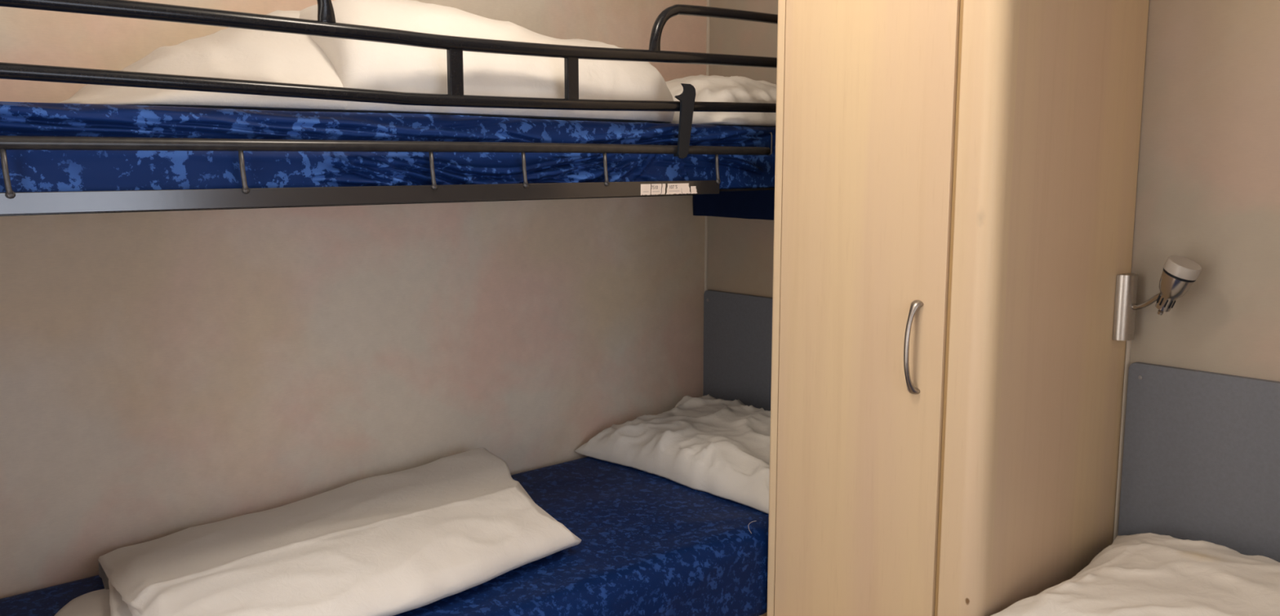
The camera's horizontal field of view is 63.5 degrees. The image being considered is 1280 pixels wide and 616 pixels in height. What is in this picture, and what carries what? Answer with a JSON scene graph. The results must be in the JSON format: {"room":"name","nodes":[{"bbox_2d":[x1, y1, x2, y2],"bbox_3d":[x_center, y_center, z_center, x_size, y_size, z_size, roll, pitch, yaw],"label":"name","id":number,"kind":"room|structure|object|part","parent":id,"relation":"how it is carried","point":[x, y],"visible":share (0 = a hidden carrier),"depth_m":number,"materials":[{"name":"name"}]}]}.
{"room":"bunk bedroom","nodes":[
{"label":"bunk bedroom","id":0,"kind":"room"},
{"bbox_2d":[0,0,706,599],"bbox_3d":[-0.761,-0.082,2.172,2.620,2.120,0.060,-7,11,-41],"label":"wall","id":1,"kind":"structure","parent":0,"point":[162,374],"depth_m":2.19,"materials":[{"name":"paint"}]},
{"bbox_2d":[0,0,777,220],"bbox_3d":[-0.342,-0.368,2.044,1.948,0.458,0.624,-7,11,-41],"label":"bunk bed","id":2,"kind":"object","parent":1,"relation":"attached to","point":[56,158],"visible":0.88,"depth_m":1.59,"materials":[{"name":"blue fabric"}]},
{"bbox_3d":[-0.779,-0.166,1.274,0.012,0.063,0.009,-1,8,-8],"label":"rod","id":3,"kind":"part","parent":2,"relation":"part of","materials":[{"name":"metal"}]},
{"bbox_3d":[-0.562,-0.193,1.466,0.012,0.063,0.009,-1,8,-8],"label":"rod","id":4,"kind":"part","parent":2,"relation":"part of","materials":[{"name":"metal"}]},
{"bbox_3d":[-0.532,-0.247,2.295,1.923,0.032,0.026,-7,11,-41],"label":"wall rail","id":5,"kind":"part","parent":2,"relation":"part of","materials":[{"name":"grey metal"}]},
{"bbox_2d":[60,0,674,124],"bbox_3d":[-0.450,-0.467,1.960,1.154,0.218,0.560,-7,11,-41],"label":"duvet","id":6,"kind":"object","parent":2,"relation":"on","point":[229,53],"visible":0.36,"depth_m":1.72,"materials":[{"name":"white fabric"}]},
{"bbox_3d":[-0.290,-0.265,1.704,1.508,0.019,0.018,-7,11,-41],"label":"rail","id":7,"kind":"part","parent":2,"relation":"part of","materials":[{"name":"black metal"}]},
{"bbox_3d":[-0.352,-0.302,2.058,1.850,0.133,0.592,-7,11,-41],"label":"mattress","id":8,"kind":"part","parent":2,"relation":"part of","materials":[{"name":"blue fabric"}]},
{"bbox_3d":[-0.181,-0.454,1.776,1.790,0.043,0.022,-7,11,-41],"label":"guard rail","id":9,"kind":"part","parent":2,"relation":"part of","materials":[{"name":"black metal"}]},
{"bbox_3d":[-0.334,-0.222,1.668,0.012,0.063,0.009,-1,8,-8],"label":"rod","id":10,"kind":"part","parent":2,"relation":"part of","materials":[{"name":"metal"}]},
{"bbox_3d":[-0.300,-0.383,1.679,0.025,0.086,0.011,-7,11,-41],"label":"guard post","id":11,"kind":"part","parent":2,"relation":"part of","materials":[{"name":"black metal"}]},
{"bbox_3d":[-0.199,-0.239,1.788,0.012,0.063,0.009,-1,8,-8],"label":"rod","id":12,"kind":"part","parent":2,"relation":"part of","materials":[{"name":"metal"}]},
{"bbox_3d":[-0.122,-0.408,1.837,0.025,0.085,0.011,-7,11,-41],"label":"guard post","id":13,"kind":"part","parent":2,"relation":"part of","materials":[{"name":"black metal"}]},
{"bbox_3d":[-0.062,-0.256,1.909,0.012,0.063,0.009,-1,8,-8],"label":"rod","id":14,"kind":"part","parent":2,"relation":"part of","materials":[{"name":"metal"}]},
{"bbox_3d":[0.158,-0.284,2.104,0.012,0.063,0.009,-1,8,-8],"label":"rod","id":15,"kind":"part","parent":2,"relation":"part of","materials":[{"name":"metal"}]},
{"bbox_2d":[665,74,776,127],"bbox_3d":[0.158,-0.499,2.492,0.481,0.136,0.579,-7,11,-41],"label":"pillow","id":16,"kind":"object","parent":2,"relation":"on","point":[735,89],"visible":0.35,"depth_m":2.25,"materials":[{"name":"white fabric"}]},
{"bbox_3d":[-0.339,-0.235,2.078,1.923,0.005,0.598,-7,11,-41],"label":"board","id":17,"kind":"part","parent":2,"relation":"part of","materials":[{"name":"black"}]},
{"bbox_2d":[707,0,1279,542],"bbox_3d":[1.030,-0.071,2.091,0.060,2.120,2.450,-7,11,-41],"label":"wall","id":18,"kind":"structure","parent":0,"point":[1208,186],"depth_m":1.98,"materials":[{"name":"paint"}]},
{"bbox_2d":[704,0,710,291],"bbox_3d":[0.191,-0.196,2.971,0.006,2.120,0.006,-7,11,-41],"label":"trim","id":19,"kind":"structure","parent":18,"relation":"attached to","point":[708,34],"depth_m":2.96,"materials":[{"name":"beige"}]},
{"bbox_2d":[702,289,773,411],"bbox_3d":[0.425,0.290,2.766,0.018,0.617,0.706,-7,11,-41],"label":"headboard","id":20,"kind":"object","parent":18,"relation":"attached to","point":[738,327],"visible":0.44,"depth_m":2.90,"materials":[{"name":"grey"}]},
{"bbox_2d":[1113,340,1131,541],"bbox_3d":[0.994,0.520,2.165,0.007,0.930,0.007,-7,11,-41],"label":"trim","id":21,"kind":"structure","parent":18,"relation":"attached to","point":[1128,347],"depth_m":2.13,"materials":[{"name":"beige"}]},
{"bbox_2d":[1117,362,1279,562],"bbox_3d":[1.238,0.435,1.869,0.018,0.582,0.728,-7,11,-41],"label":"headboard","id":22,"kind":"object","parent":18,"relation":"attached to","point":[1201,461],"visible":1,"depth_m":2.00,"materials":[{"name":"grey"}]},
{"bbox_3d":[0.076,1.123,1.398,2.620,0.050,2.570,-7,11,-41],"label":"floor","id":23,"kind":"structure","parent":0,"visible":0},
{"bbox_2d":[0,456,768,615],"bbox_3d":[-0.304,0.717,2.164,1.940,0.540,0.716,-7,11,-41],"label":"bunk bed","id":24,"kind":"object","parent":23,"relation":"on","point":[651,544],"visible":0.3,"depth_m":2.08,"materials":[{"name":"blue fabric"}]},
{"bbox_2d":[54,447,581,615],"bbox_3d":[-0.579,0.439,1.920,0.990,0.110,0.584,-7,11,-41],"label":"duvet","id":25,"kind":"object","parent":24,"relation":"on","point":[390,544],"visible":1,"depth_m":1.82,"materials":[{"name":"white fabric"}]},
{"bbox_2d":[574,394,770,514],"bbox_3d":[0.235,0.335,2.603,0.464,0.124,0.708,-7,11,-41],"label":"pillow","id":26,"kind":"object","parent":24,"relation":"on","point":[717,447],"visible":0.58,"depth_m":2.52,"materials":[{"name":"white fabric"}]},
{"bbox_2d":[766,0,1149,615],"bbox_3d":[0.614,-0.066,2.071,0.579,2.116,0.481,-7,11,-41],"label":"wardrobe","id":27,"kind":"object","parent":23,"relation":"on","point":[956,180],"visible":1,"depth_m":1.89,"materials":[{"name":"brown wood"}]},
{"bbox_3d":[0.474,-0.092,2.252,0.544,2.116,0.023,-7,11,-41],"label":"panel","id":28,"kind":"part","parent":27,"relation":"part of","materials":[{"name":"brown wood"}]},
{"bbox_3d":[0.411,-0.060,1.929,0.019,1.975,0.371,-7,11,-41],"label":"door","id":29,"kind":"part","parent":27,"relation":"part of","materials":[{"name":"brown wood"}]},
{"bbox_3d":[0.480,0.072,1.830,0.036,0.170,0.022,-7,11,-41],"label":"handle","id":30,"kind":"part","parent":27,"relation":"part of","materials":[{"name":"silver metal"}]},
{"bbox_3d":[0.579,-0.023,1.770,0.050,2.116,0.075,-7,11,-41],"label":"corner post","id":31,"kind":"part","parent":27,"relation":"part of","materials":[{"name":"brown wood"}]},
{"bbox_3d":[0.800,-0.046,1.929,0.494,2.116,0.017,-7,11,-41],"label":"panel","id":32,"kind":"part","parent":27,"relation":"part of","materials":[{"name":"brown wood"}]},
{"bbox_2d":[1112,255,1201,341],"bbox_3d":[0.990,-0.016,1.990,0.061,0.176,0.172,-4,9,-26],"label":"reading lamp","id":33,"kind":"object","parent":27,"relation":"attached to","point":[1179,274],"visible":1,"depth_m":1.98,"materials":[{"name":"metal"}]},
{"bbox_3d":[0.969,-0.002,2.055,0.050,0.130,0.029,-7,11,-41],"label":"mounting plate","id":34,"kind":"part","parent":33,"relation":"part of","materials":[{"name":"metal"}]},
{"bbox_3d":[0.988,-0.015,2.007,0.013,0.049,0.081,-3,9,-20],"label":"arm","id":35,"kind":"part","parent":33,"relation":"part of","materials":[{"name":"silver metal"}]},
{"bbox_3d":[0.996,0.007,1.978,0.011,0.014,0.012,-7,11,-41],"label":"tail knob","id":36,"kind":"part","parent":33,"relation":"part of","materials":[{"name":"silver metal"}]},
{"bbox_3d":[1.014,-0.075,1.932,0.062,0.043,0.063,-7,11,-41],"label":"glass","id":37,"kind":"part","parent":33,"relation":"part of","materials":[{"name":"grey glass"}]},
{"bbox_3d":[0.502,0.867,1.273,1.938,0.493,0.734,-7,11,-41],"label":"bed","id":38,"kind":"object","parent":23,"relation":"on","visible":0},
{"bbox_2d":[990,533,1279,615],"bbox_3d":[1.020,0.507,1.697,0.520,0.103,0.714,-7,11,-41],"label":"pillow","id":39,"kind":"object","parent":38,"relation":"on","point":[1146,574],"visible":1,"depth_m":1.77,"materials":[{"name":"white fabric"}]}
]}

